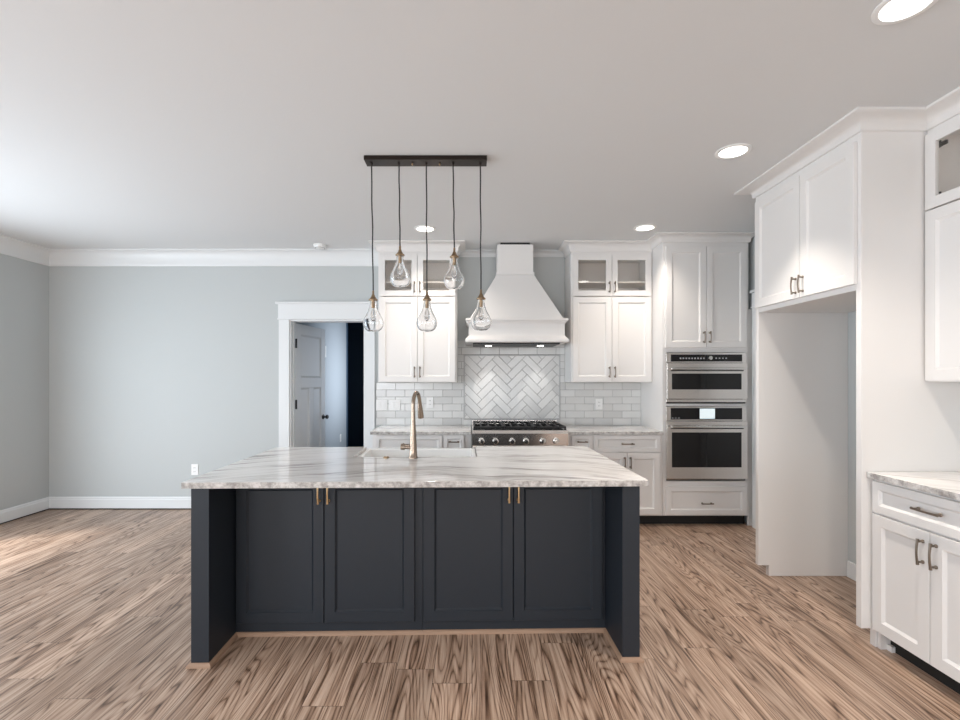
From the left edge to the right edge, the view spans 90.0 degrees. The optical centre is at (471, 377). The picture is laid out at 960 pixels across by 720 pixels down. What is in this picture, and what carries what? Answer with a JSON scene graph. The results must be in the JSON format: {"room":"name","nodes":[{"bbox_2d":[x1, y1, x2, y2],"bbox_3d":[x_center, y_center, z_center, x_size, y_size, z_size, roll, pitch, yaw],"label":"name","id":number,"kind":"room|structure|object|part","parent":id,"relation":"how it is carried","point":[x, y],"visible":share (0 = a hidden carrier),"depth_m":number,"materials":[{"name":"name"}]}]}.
{"room":"kitchen","nodes":[
{"label":"kitchen","id":0,"kind":"room"},
{"bbox_2d":[0,254,48,509],"bbox_3d":[-4.675,0.022,0.910,0.150,2.805,8.620,0,0,0],"label":"wall","id":1,"kind":"structure","parent":0,"point":[24,284],"depth_m":4.93,"materials":[{"name":"grey paint"}]},
{"bbox_2d":[0,233,377,265],"bbox_3d":[-2.779,-1.297,0.915,3.642,0.165,8.610,0,0,0],"label":"trim","id":2,"kind":"structure","parent":1,"relation":"attached to","point":[10,246],"depth_m":5.18,"materials":[{"name":"white paint"}]},
{"bbox_2d":[49,257,565,496],"bbox_3d":[-0.948,0.022,5.280,7.605,2.805,0.120,0,0,0],"label":"wall","id":3,"kind":"structure","parent":0,"point":[156,372],"depth_m":5.22,"materials":[{"name":"grey paint"}]},
{"bbox_2d":[0,497,190,523],"bbox_3d":[-3.348,1.351,4.640,2.504,0.123,1.160,0,0,0],"label":"baseboard","id":4,"kind":"structure","parent":3,"relation":"attached to","point":[11,513],"depth_m":5.20,"materials":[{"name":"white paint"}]},
{"bbox_2d":[191,464,197,474],"bbox_3d":[-3.012,0.995,5.215,0.075,0.118,0.009,0,0,0],"label":"outlet","id":5,"kind":"object","parent":3,"relation":"attached to","point":[194,467],"visible":1,"depth_m":5.21,"materials":[{"name":"white plastic"}]},
{"bbox_2d":[275,302,377,448],"bbox_3d":[-1.575,0.300,5.263,1.100,2.249,0.175,0,0,0],"label":"trim","id":6,"kind":"structure","parent":3,"relation":"attached to","point":[289,313],"depth_m":5.20,"materials":[{"name":"white paint"}]},
{"bbox_2d":[378,252,457,381],"bbox_3d":[-0.555,-0.623,5.025,0.799,1.335,0.386,0,0,0],"label":"upper cabinet","id":7,"kind":"object","parent":3,"relation":"attached to","point":[406,353],"visible":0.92,"depth_m":4.88,"materials":[{"name":"white paint"}]},
{"bbox_3d":[-0.749,-1.042,4.879,0.383,0.421,0.020,0,0,0],"label":"glass door","id":8,"kind":"part","parent":7,"relation":"part of","materials":[{"name":"white paint"}]},
{"bbox_3d":[-0.749,-0.393,4.879,0.383,0.863,0.020,0,0,0],"label":"door","id":9,"kind":"part","parent":7,"relation":"part of","materials":[{"name":"white paint"}]},
{"bbox_2d":[368,240,464,258],"bbox_3d":[-0.555,-1.332,4.987,0.969,0.095,0.363,0,0,0],"label":"trim","id":10,"kind":"structure","parent":7,"relation":"attached to","point":[378,245],"depth_m":4.87,"materials":[{"name":"white paint"}]},
{"bbox_3d":[-0.361,-1.042,4.879,0.383,0.421,0.020,0,0,0],"label":"glass door","id":11,"kind":"part","parent":7,"relation":"part of","materials":[{"name":"white paint"}]},
{"bbox_3d":[-0.361,-0.393,4.879,0.383,0.863,0.020,0,0,0],"label":"door","id":12,"kind":"part","parent":7,"relation":"part of","materials":[{"name":"white paint"}]},
{"bbox_2d":[376,341,640,424],"bbox_3d":[0.395,0.053,5.212,2.874,0.916,0.014,0,0,0],"label":"tile backsplash","id":13,"kind":"structure","parent":3,"relation":"attached to","point":[494,383],"depth_m":5.21,"materials":[{"name":"grey tile"}]},
{"bbox_2d":[376,400,386,410],"bbox_3d":[-0.979,0.294,5.204,0.118,0.118,0.009,0,0,0],"label":"light switch","id":14,"kind":"object","parent":13,"relation":"attached to","point":[381,405],"visible":1,"depth_m":5.20,"materials":[{"name":"white plastic"}]},
{"bbox_2d":[389,400,399,410],"bbox_3d":[-0.837,0.294,5.204,0.118,0.118,0.009,0,0,0],"label":"light switch","id":15,"kind":"object","parent":13,"relation":"attached to","point":[394,405],"visible":1,"depth_m":5.20,"materials":[{"name":"white plastic"}]},
{"bbox_2d":[426,397,432,407],"bbox_3d":[-0.457,0.266,5.204,0.075,0.118,0.009,0,0,0],"label":"outlet","id":16,"kind":"object","parent":13,"relation":"attached to","point":[429,400],"visible":1,"depth_m":5.20,"materials":[{"name":"white plastic"}]},
{"bbox_3d":[0.434,0.099,5.210,1.044,0.700,0.010,0,0,0],"label":"tile frame","id":17,"kind":"part","parent":13,"relation":"part of","materials":[{"name":"grey tile"}]},
{"bbox_2d":[596,399,602,409],"bbox_3d":[1.378,0.283,5.204,0.075,0.118,0.009,0,0,0],"label":"outlet","id":18,"kind":"object","parent":13,"relation":"attached to","point":[599,402],"visible":1,"depth_m":5.20,"materials":[{"name":"white plastic"}]},
{"bbox_2d":[459,250,564,256],"bbox_3d":[0.428,-1.347,5.187,1.160,0.065,0.065,0,0,0],"label":"trim","id":19,"kind":"structure","parent":3,"relation":"attached to","point":[467,253],"depth_m":5.20,"materials":[{"name":"white paint"}]},
{"bbox_2d":[465,243,568,346],"bbox_3d":[0.440,-0.854,4.947,1.012,1.051,0.522,0,0,0],"label":"range hood","id":20,"kind":"object","parent":3,"relation":"attached to","point":[521,313],"visible":0.98,"depth_m":4.77,"materials":[{"name":"white paint"}]},
{"bbox_2d":[500,243,529,243],"bbox_3d":[0.440,-1.369,5.050,0.300,0.021,0.316,0,0,0],"label":"vent","id":21,"kind":"object","parent":20,"relation":"attached to","point":[500,243],"depth_m":4.89,"materials":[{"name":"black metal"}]},
{"bbox_2d":[473,343,559,346],"bbox_3d":[0.440,-0.343,4.964,0.860,0.014,0.428,0,0,0],"label":"vent","id":22,"kind":"object","parent":20,"relation":"attached to","point":[474,344],"depth_m":4.81,"materials":[{"name":"silver metal"}]},
{"bbox_2d":[565,252,651,381],"bbox_3d":[1.420,-0.623,5.025,0.823,1.335,0.386,0,0,0],"label":"upper cabinet","id":23,"kind":"object","parent":3,"relation":"attached to","point":[608,295],"visible":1,"depth_m":4.88,"materials":[{"name":"white paint"}]},
{"bbox_3d":[1.220,-1.042,4.879,0.395,0.421,0.020,0,0,0],"label":"glass door","id":24,"kind":"part","parent":23,"relation":"part of","materials":[{"name":"white paint"}]},
{"bbox_3d":[1.220,-0.393,4.879,0.395,0.863,0.020,0,0,0],"label":"door","id":25,"kind":"part","parent":23,"relation":"part of","materials":[{"name":"white paint"}]},
{"bbox_2d":[558,240,651,257],"bbox_3d":[1.377,-1.332,4.976,0.907,0.095,0.343,0,0,0],"label":"trim","id":26,"kind":"structure","parent":23,"relation":"attached to","point":[568,246],"depth_m":4.87,"materials":[{"name":"white paint"}]},
{"bbox_3d":[1.620,-1.042,4.879,0.395,0.421,0.020,0,0,0],"label":"glass door","id":27,"kind":"part","parent":23,"relation":"part of","materials":[{"name":"white paint"}]},
{"bbox_3d":[1.620,-0.393,4.879,0.395,0.863,0.020,0,0,0],"label":"door","id":28,"kind":"part","parent":23,"relation":"part of","materials":[{"name":"white paint"}]},
{"bbox_2d":[297,323,345,446],"bbox_3d":[-2.080,0.022,6.545,0.100,2.805,2.410,0,0,0],"label":"wall","id":29,"kind":"structure","parent":0,"point":[335,333],"depth_m":7.14,"materials":[{"name":"grey paint"}]},
{"bbox_2d":[295,323,328,446],"bbox_3d":[-1.926,0.402,5.703,0.175,2.026,0.742,0,0,9],"label":"door","id":30,"kind":"structure","parent":29,"relation":"in","point":[310,416],"depth_m":5.68,"materials":[{"name":"white paint"}]},
{"bbox_2d":[346,323,363,446],"bbox_3d":[-2.245,0.022,8.925,2.970,2.805,2.350,0,0,0],"label":"wall","id":31,"kind":"structure","parent":0,"point":[354,332],"depth_m":10.00,"materials":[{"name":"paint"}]},
{"bbox_2d":[0,0,959,249],"bbox_3d":[-0.948,-1.420,3.325,7.605,0.080,13.750,0,0,0],"label":"ceiling","id":32,"kind":"structure","parent":0,"point":[125,124],"depth_m":2.42,"materials":[{"name":"white paint"}]},
{"bbox_2d":[313,243,326,249],"bbox_3d":[-1.577,-1.361,4.980,0.136,0.036,0.136,0,0,0],"label":"smoke detector","id":33,"kind":"object","parent":32,"relation":"attached to","point":[320,246],"visible":1,"depth_m":4.94,"materials":[{"name":"white plastic"}]},
{"bbox_2d":[414,225,435,231],"bbox_3d":[-0.434,-1.376,4.431,0.200,0.008,0.200,0,0,0],"label":"recessed light","id":34,"kind":"object","parent":32,"relation":"in","point":[421,228],"visible":0.96,"depth_m":4.42,"materials":[{"name":"white plastic"}]},
{"bbox_2d":[363,155,490,331],"bbox_3d":[-0.282,-0.836,3.022,0.810,1.087,0.125,0,0,0],"label":"pendant light","id":35,"kind":"object","parent":32,"relation":"hanging from","point":[373,321],"visible":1,"depth_m":2.99,"materials":[{"name":"clear glass"}]},
{"bbox_3d":[-0.627,-0.948,3.022,0.019,0.804,0.010,0,0,0],"label":"cord","id":36,"kind":"part","parent":35,"relation":"part of","materials":[{"name":"black metal"}]},
{"bbox_3d":[-0.622,-0.391,3.022,0.130,0.196,0.125,0,0,0],"label":"lamp shade","id":37,"kind":"part","parent":35,"relation":"part of","materials":[{"name":"clear glass"}]},
{"bbox_3d":[-0.456,-1.089,3.022,0.015,0.522,0.010,0,0,0],"label":"cord","id":38,"kind":"part","parent":35,"relation":"part of","materials":[{"name":"black metal"}]},
{"bbox_3d":[-0.451,-0.673,3.022,0.130,0.196,0.125,0,0,0],"label":"lamp shade","id":39,"kind":"part","parent":35,"relation":"part of","materials":[{"name":"clear glass"}]},
{"bbox_3d":[-0.284,-0.391,3.022,0.130,0.196,0.125,0,0,0],"label":"lamp shade","id":40,"kind":"part","parent":35,"relation":"part of","materials":[{"name":"clear glass"}]},
{"bbox_3d":[-0.285,-0.948,3.022,0.013,0.804,0.010,0,0,0],"label":"cord","id":41,"kind":"part","parent":35,"relation":"part of","materials":[{"name":"black metal"}]},
{"bbox_3d":[-0.116,-1.083,3.022,0.017,0.535,0.010,0,0,0],"label":"cord","id":42,"kind":"part","parent":35,"relation":"part of","materials":[{"name":"black metal"}]},
{"bbox_3d":[-0.114,-0.660,3.022,0.130,0.196,0.125,0,0,0],"label":"lamp shade","id":43,"kind":"part","parent":35,"relation":"part of","materials":[{"name":"clear glass"}]},
{"bbox_3d":[0.058,-0.398,3.022,0.130,0.196,0.125,0,0,0],"label":"lamp shade","id":44,"kind":"part","parent":35,"relation":"part of","materials":[{"name":"clear glass"}]},
{"bbox_3d":[0.054,-0.952,3.022,0.013,0.797,0.010,0,0,0],"label":"cord","id":45,"kind":"part","parent":35,"relation":"part of","materials":[{"name":"black metal"}]},
{"bbox_2d":[634,224,656,230],"bbox_3d":[1.586,-1.376,4.401,0.200,0.008,0.200,0,0,0],"label":"recessed light","id":46,"kind":"object","parent":32,"relation":"in","point":[645,227],"visible":1,"depth_m":4.39,"materials":[{"name":"white plastic"}]},
{"bbox_2d":[715,143,751,158],"bbox_3d":[1.587,-1.376,2.918,0.200,0.008,0.200,0,0,0],"label":"recessed light","id":47,"kind":"object","parent":32,"relation":"in","point":[736,150],"visible":1,"depth_m":2.91,"materials":[{"name":"white plastic"}]},
{"bbox_2d":[871,0,937,24],"bbox_3d":[1.601,-1.376,1.771,0.200,0.008,0.200,0,0,0],"label":"recessed light","id":48,"kind":"object","parent":32,"relation":"in","point":[888,12],"visible":1,"depth_m":1.80,"materials":[{"name":"white plastic"}]},
{"bbox_2d":[0,446,959,719],"bbox_3d":[-0.948,1.455,3.325,7.605,0.060,13.750,0,0,0],"label":"floor","id":49,"kind":"structure","parent":0,"point":[95,604],"depth_m":2.46,"materials":[{"name":"brown wood"}]},
{"bbox_2d":[186,488,421,668],"bbox_3d":[-0.850,0.984,2.938,1.132,0.882,1.152,0,0,-1],"label":"base cabinet","id":50,"kind":"object","parent":49,"relation":"on","point":[266,562],"visible":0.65,"depth_m":2.65,"materials":[{"name":"black paint"}]},
{"bbox_3d":[-1.355,0.984,2.935,0.088,0.882,1.135,0,0,-1],"label":"panel","id":51,"kind":"part","parent":50,"relation":"part of","materials":[{"name":"black paint"}]},
{"bbox_3d":[-1.057,0.952,2.648,0.479,0.794,0.020,0,0,-1],"label":"door","id":52,"kind":"part","parent":50,"relation":"part of","materials":[{"name":"black paint"}]},
{"bbox_3d":[-0.843,1.414,2.663,1.132,0.020,0.602,0,0,-1],"label":"shoe moulding","id":53,"kind":"part","parent":50,"relation":"part of","materials":[{"name":"brown wood"}]},
{"bbox_3d":[-0.789,0.630,2.626,0.017,0.117,0.037,0,0,-1],"label":"handle","id":54,"kind":"part","parent":50,"relation":"part of","materials":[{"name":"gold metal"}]},
{"bbox_3d":[-0.566,0.952,2.659,0.495,0.794,0.020,0,0,-1],"label":"door","id":55,"kind":"part","parent":50,"relation":"part of","materials":[{"name":"black paint"}]},
{"bbox_2d":[181,446,647,488],"bbox_3d":[-0.284,0.526,2.972,2.304,0.030,1.200,0,0,-1],"label":"countertop","id":56,"kind":"structure","parent":50,"relation":"on","point":[494,466],"depth_m":2.65,"materials":[{"name":"white stone"}]},
{"bbox_2d":[400,391,423,458],"bbox_3d":[-0.391,0.297,3.155,0.111,0.427,0.237,0,0,6],"label":"kitchen faucet","id":57,"kind":"object","parent":56,"relation":"on","point":[412,447],"visible":1,"depth_m":3.05,"materials":[{"name":"brown metal"}]},
{"bbox_3d":[-0.364,0.150,3.141,0.025,0.132,0.179,0,0,9],"label":"spout","id":58,"kind":"part","parent":57,"relation":"part of","materials":[{"name":"brown metal"}]},
{"bbox_2d":[358,448,475,456],"bbox_3d":[-0.374,0.649,3.359,0.803,0.242,0.491,0,0,-1],"label":"farmhouse sink","id":59,"kind":"object","parent":56,"relation":"in","point":[421,452],"visible":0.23,"depth_m":3.58,"materials":[{"name":"white ceramic"}]},
{"bbox_2d":[373,428,471,448],"bbox_3d":[-0.481,0.983,4.890,0.952,0.882,0.656,0,0,0],"label":"base cabinet","id":60,"kind":"object","parent":49,"relation":"on","point":[379,441],"visible":0.23,"depth_m":4.61,"materials":[{"name":"white paint"}]},
{"bbox_3d":[-0.607,0.631,4.609,0.637,0.154,0.020,0,0,0],"label":"drawer","id":61,"kind":"part","parent":60,"relation":"part of","materials":[{"name":"white paint"}]},
{"bbox_2d":[370,425,470,434],"bbox_3d":[-0.490,0.526,4.896,0.969,0.030,0.623,0,0,0],"label":"countertop","id":62,"kind":"structure","parent":60,"relation":"on","point":[384,429],"depth_m":4.67,"materials":[{"name":"white stone"}]},
{"bbox_3d":[-0.172,0.631,4.609,0.192,0.154,0.020,0,0,0],"label":"drawer","id":63,"kind":"part","parent":60,"relation":"part of","materials":[{"name":"white paint"}]},
{"bbox_2d":[472,420,568,451],"bbox_3d":[0.457,0.939,4.847,0.914,0.971,0.719,0,0,0],"label":"gas range","id":64,"kind":"object","parent":49,"relation":"on","point":[485,433],"visible":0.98,"depth_m":4.55,"materials":[{"name":"silver metal"}]},
{"bbox_3d":[0.090,0.599,4.519,0.060,0.060,0.046,0,0,0],"label":"burner knob","id":65,"kind":"part","parent":64,"relation":"part of","materials":[{"name":"silver metal"}]},
{"bbox_3d":[0.222,0.599,4.519,0.060,0.060,0.046,0,0,0],"label":"burner knob","id":66,"kind":"part","parent":64,"relation":"part of","materials":[{"name":"silver metal"}]},
{"bbox_3d":[0.379,0.599,4.519,0.060,0.060,0.046,0,0,0],"label":"burner knob","id":67,"kind":"part","parent":64,"relation":"part of","materials":[{"name":"silver metal"}]},
{"bbox_2d":[473,428,563,429],"bbox_3d":[0.457,0.501,4.865,0.894,0.016,0.590,0,0,0],"label":"cooktop","id":68,"kind":"object","parent":64,"relation":"in","point":[473,428],"depth_m":4.59,"materials":[{"name":"black metal"}]},
{"bbox_3d":[0.457,0.573,4.569,0.914,0.153,0.061,0,0,0],"label":"control panel","id":69,"kind":"part","parent":64,"relation":"part of","materials":[{"name":"silver metal"}]},
{"bbox_3d":[0.510,0.599,4.519,0.060,0.060,0.046,0,0,0],"label":"burner knob","id":70,"kind":"part","parent":64,"relation":"part of","materials":[{"name":"silver metal"}]},
{"bbox_3d":[0.670,0.599,4.519,0.060,0.060,0.046,0,0,0],"label":"burner knob","id":71,"kind":"part","parent":64,"relation":"part of","materials":[{"name":"silver metal"}]},
{"bbox_3d":[0.796,0.599,4.519,0.060,0.060,0.046,0,0,0],"label":"burner knob","id":72,"kind":"part","parent":64,"relation":"part of","materials":[{"name":"silver metal"}]},
{"bbox_2d":[422,486,643,662],"bbox_3d":[0.283,0.984,2.964,1.132,0.882,1.152,0,0,-1],"label":"base cabinet","id":73,"kind":"object","parent":49,"relation":"on","point":[496,560],"visible":0.72,"depth_m":2.67,"materials":[{"name":"black paint"}]},
{"bbox_3d":[-0.019,0.952,2.672,0.494,0.794,0.020,0,0,-1],"label":"door","id":74,"kind":"part","parent":73,"relation":"part of","materials":[{"name":"black paint"}]},
{"bbox_3d":[0.205,0.630,2.648,0.017,0.117,0.037,0,0,-1],"label":"handle","id":75,"kind":"part","parent":73,"relation":"part of","materials":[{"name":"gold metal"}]},
{"bbox_3d":[0.257,0.630,2.650,0.017,0.117,0.037,0,0,-1],"label":"handle","id":76,"kind":"part","parent":73,"relation":"part of","materials":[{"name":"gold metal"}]},
{"bbox_3d":[0.289,1.414,2.689,1.132,0.020,0.602,0,0,-1],"label":"shoe moulding","id":77,"kind":"part","parent":73,"relation":"part of","materials":[{"name":"brown wood"}]},
{"bbox_3d":[0.481,0.952,2.683,0.497,0.794,0.020,0,0,-1],"label":"door","id":78,"kind":"part","parent":73,"relation":"part of","materials":[{"name":"black paint"}]},
{"bbox_3d":[0.788,0.984,2.984,0.088,0.882,1.135,0,0,-1],"label":"panel","id":79,"kind":"part","parent":73,"relation":"part of","materials":[{"name":"black paint"}]},
{"bbox_2d":[568,435,661,523],"bbox_3d":[1.375,0.983,4.890,0.913,0.882,0.656,0,0,0],"label":"base cabinet","id":80,"kind":"object","parent":49,"relation":"on","point":[640,454],"visible":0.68,"depth_m":4.61,"materials":[{"name":"white paint"}]},
{"bbox_3d":[1.054,0.631,4.609,0.194,0.154,0.020,0,0,0],"label":"drawer","id":81,"kind":"part","parent":80,"relation":"part of","materials":[{"name":"white paint"}]},
{"bbox_3d":[1.329,1.014,4.609,0.314,0.593,0.020,0,0,0],"label":"door","id":82,"kind":"part","parent":80,"relation":"part of","materials":[{"name":"white paint"}]},
{"bbox_2d":[564,425,663,434],"bbox_3d":[1.376,0.526,4.896,0.912,0.030,0.623,0,0,0],"label":"countertop","id":83,"kind":"structure","parent":80,"relation":"on","point":[572,429],"depth_m":4.67,"materials":[{"name":"white stone"}]},
{"bbox_3d":[1.488,0.631,4.609,0.632,0.154,0.020,0,0,0],"label":"drawer","id":84,"kind":"part","parent":80,"relation":"part of","materials":[{"name":"white paint"}]},
{"bbox_3d":[1.647,1.014,4.609,0.314,0.593,0.020,0,0,0],"label":"door","id":85,"kind":"part","parent":80,"relation":"part of","materials":[{"name":"white paint"}]},
{"bbox_2d":[641,242,751,525],"bbox_3d":[2.269,0.057,4.890,0.870,2.734,0.656,0,0,0],"label":"tall cabinet","id":86,"kind":"object","parent":49,"relation":"on","point":[700,289],"visible":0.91,"depth_m":4.61,"materials":[{"name":"white paint"}]},
{"bbox_3d":[2.053,-0.777,4.609,0.385,0.971,0.020,0,0,0],"label":"door","id":87,"kind":"part","parent":86,"relation":"part of","materials":[{"name":"white paint"}]},
{"bbox_2d":[647,232,754,249],"bbox_3d":[2.247,-1.342,4.841,0.996,0.075,0.613,0,0,0],"label":"trim","id":88,"kind":"structure","parent":86,"relation":"attached to","point":[657,238],"depth_m":4.60,"materials":[{"name":"white paint"}]},
{"bbox_3d":[2.248,1.177,4.609,0.775,0.269,0.020,0,0,0],"label":"drawer","id":89,"kind":"part","parent":86,"relation":"part of","materials":[{"name":"white paint"}]},
{"bbox_2d":[666,406,747,480],"bbox_3d":[2.248,0.629,4.824,0.771,0.712,0.592,0,0,0],"label":"oven","id":90,"kind":"object","parent":86,"relation":"in","point":[704,443],"visible":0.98,"depth_m":4.59,"materials":[{"name":"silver metal"}]},
{"bbox_3d":[2.248,0.343,4.601,0.683,0.110,0.002,0,0,0],"label":"control panel","id":91,"kind":"part","parent":90,"relation":"part of","materials":[{"name":"black glass"}]},
{"bbox_3d":[2.248,0.341,4.611,0.771,0.137,0.018,0,0,0],"label":"control panel frame","id":92,"kind":"part","parent":90,"relation":"part of","materials":[{"name":"silver metal"}]},
{"bbox_2d":[666,353,747,402],"bbox_3d":[2.248,0.001,4.824,0.771,0.487,0.592,0,0,0],"label":"oven","id":93,"kind":"object","parent":86,"relation":"in","point":[690,377],"visible":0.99,"depth_m":4.59,"materials":[{"name":"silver metal"}]},
{"bbox_3d":[2.248,0.218,4.612,0.771,0.028,0.016,0,0,0],"label":"vent trim","id":94,"kind":"part","parent":93,"relation":"part of","materials":[{"name":"silver metal"}]},
{"bbox_3d":[2.248,-0.192,4.601,0.683,0.067,0.002,0,0,0],"label":"control panel","id":95,"kind":"part","parent":93,"relation":"part of","materials":[{"name":"black glass"}]},
{"bbox_3d":[2.248,-0.195,4.611,0.771,0.097,0.018,0,0,0],"label":"control panel frame","id":96,"kind":"part","parent":93,"relation":"part of","materials":[{"name":"silver metal"}]},
{"bbox_3d":[2.442,-0.777,4.609,0.385,0.971,0.020,0,0,0],"label":"door","id":97,"kind":"part","parent":86,"relation":"part of","materials":[{"name":"white paint"}]},
{"bbox_2d":[755,131,959,646],"bbox_3d":[2.353,0.057,3.014,0.702,2.734,0.947,0,0,0],"label":"surround","id":98,"kind":"object","parent":49,"relation":"on","point":[844,233],"visible":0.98,"depth_m":2.79,"materials":[{"name":"white paint"}]},
{"bbox_3d":[2.049,-0.882,3.228,0.020,0.761,0.471,0,0,0],"label":"door","id":99,"kind":"part","parent":98,"relation":"part of","materials":[{"name":"white paint"}]},
{"bbox_3d":[2.021,-0.580,3.022,0.037,0.112,0.017,0,0,0],"label":"handle","id":100,"kind":"part","parent":98,"relation":"part of","materials":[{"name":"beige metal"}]},
{"bbox_3d":[2.021,-0.580,2.958,0.037,0.112,0.017,0,0,0],"label":"handle","id":101,"kind":"part","parent":98,"relation":"part of","materials":[{"name":"beige metal"}]},
{"bbox_3d":[2.382,0.057,3.470,0.644,2.734,0.035,0,0,0],"label":"panel","id":102,"kind":"part","parent":98,"relation":"part of","materials":[{"name":"white paint"}]},
{"bbox_3d":[2.049,-0.882,2.776,0.020,0.761,0.424,0,0,0],"label":"door","id":103,"kind":"part","parent":98,"relation":"part of","materials":[{"name":"white paint"}]},
{"bbox_2d":[734,107,926,198],"bbox_3d":[2.331,-1.342,3.014,0.742,0.075,1.147,0,0,0],"label":"trim","id":104,"kind":"structure","parent":98,"relation":"attached to","point":[859,119],"depth_m":2.63,"materials":[{"name":"white paint"}]},
{"bbox_3d":[2.382,0.057,2.558,0.644,2.734,0.035,0,0,0],"label":"panel","id":105,"kind":"part","parent":98,"relation":"part of","materials":[{"name":"white paint"}]},
{"bbox_2d":[872,479,959,693],"bbox_3d":[2.386,0.975,2.207,0.637,0.899,0.660,0,0,0],"label":"base cabinet","id":106,"kind":"object","parent":49,"relation":"on","point":[916,533],"visible":0.99,"depth_m":2.28,"materials":[{"name":"white paint"}]},
{"bbox_3d":[2.114,1.014,2.367,0.020,0.607,0.316,0,0,0],"label":"door","id":107,"kind":"part","parent":106,"relation":"part of","materials":[{"name":"white paint"}]},
{"bbox_2d":[867,472,959,500],"bbox_3d":[2.393,0.509,1.993,0.621,0.031,1.086,0,0,0],"label":"countertop","id":108,"kind":"structure","parent":106,"relation":"on","point":[945,484],"depth_m":2.34,"materials":[{"name":"white stone"}]},
{"bbox_3d":[2.114,0.620,2.207,0.020,0.162,0.636,0,0,0],"label":"drawer","id":109,"kind":"part","parent":106,"relation":"part of","materials":[{"name":"white paint"}]},
{"bbox_3d":[2.086,0.810,2.239,0.037,0.122,0.017,0,0,0],"label":"handle","id":110,"kind":"part","parent":106,"relation":"part of","materials":[{"name":"beige metal"}]},
{"bbox_3d":[2.086,0.615,2.207,0.037,0.016,0.132,0,0,0],"label":"handle","id":111,"kind":"part","parent":106,"relation":"part of","materials":[{"name":"beige metal"}]},
{"bbox_3d":[2.086,0.810,2.175,0.037,0.122,0.017,0,0,0],"label":"handle","id":112,"kind":"part","parent":106,"relation":"part of","materials":[{"name":"beige metal"}]},
{"bbox_3d":[2.114,1.014,2.047,0.020,0.607,0.316,0,0,0],"label":"door","id":113,"kind":"part","parent":106,"relation":"part of","materials":[{"name":"white paint"}]},
{"bbox_2d":[744,236,855,563],"bbox_3d":[2.780,0.022,0.910,0.150,2.805,8.620,0,0,0],"label":"wall","id":114,"kind":"structure","parent":0,"point":[751,245],"depth_m":3.42,"materials":[{"name":"grey paint"}]},
{"bbox_2d":[749,289,755,528],"bbox_3d":[2.679,0.295,4.067,0.052,2.260,1.055,0,0,0],"label":"trim","id":115,"kind":"structure","parent":114,"relation":"attached to","point":[753,290],"depth_m":4.55,"materials":[{"name":"white paint"}]},
{"bbox_2d":[847,561,855,580],"bbox_3d":[2.696,1.367,3.013,0.018,0.114,0.865,0,0,0],"label":"baseboard","id":116,"kind":"structure","parent":114,"relation":"attached to","point":[851,567],"depth_m":3.40,"materials":[{"name":"white paint"}]},
{"bbox_2d":[925,114,959,381],"bbox_3d":[2.527,-0.645,2.078,0.355,1.330,0.920,0,0,0],"label":"upper cabinet","id":117,"kind":"object","parent":114,"relation":"attached to","point":[942,142],"visible":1,"depth_m":2.46,"materials":[{"name":"white paint"}]},
{"bbox_3d":[2.396,-1.080,2.305,0.020,0.396,0.450,0,0,0],"label":"glass door","id":118,"kind":"part","parent":117,"relation":"part of","materials":[{"name":"white paint"}]},
{"bbox_3d":[2.396,-0.430,2.305,0.020,0.888,0.450,0,0,0],"label":"door","id":119,"kind":"part","parent":117,"relation":"part of","materials":[{"name":"white paint"}]},
{"bbox_2d":[926,86,959,130],"bbox_3d":[2.505,-1.342,2.027,0.395,0.075,1.019,0,0,0],"label":"trim","id":120,"kind":"structure","parent":117,"relation":"attached to","point":[946,107],"depth_m":2.40,"materials":[{"name":"white paint"}]}
]}

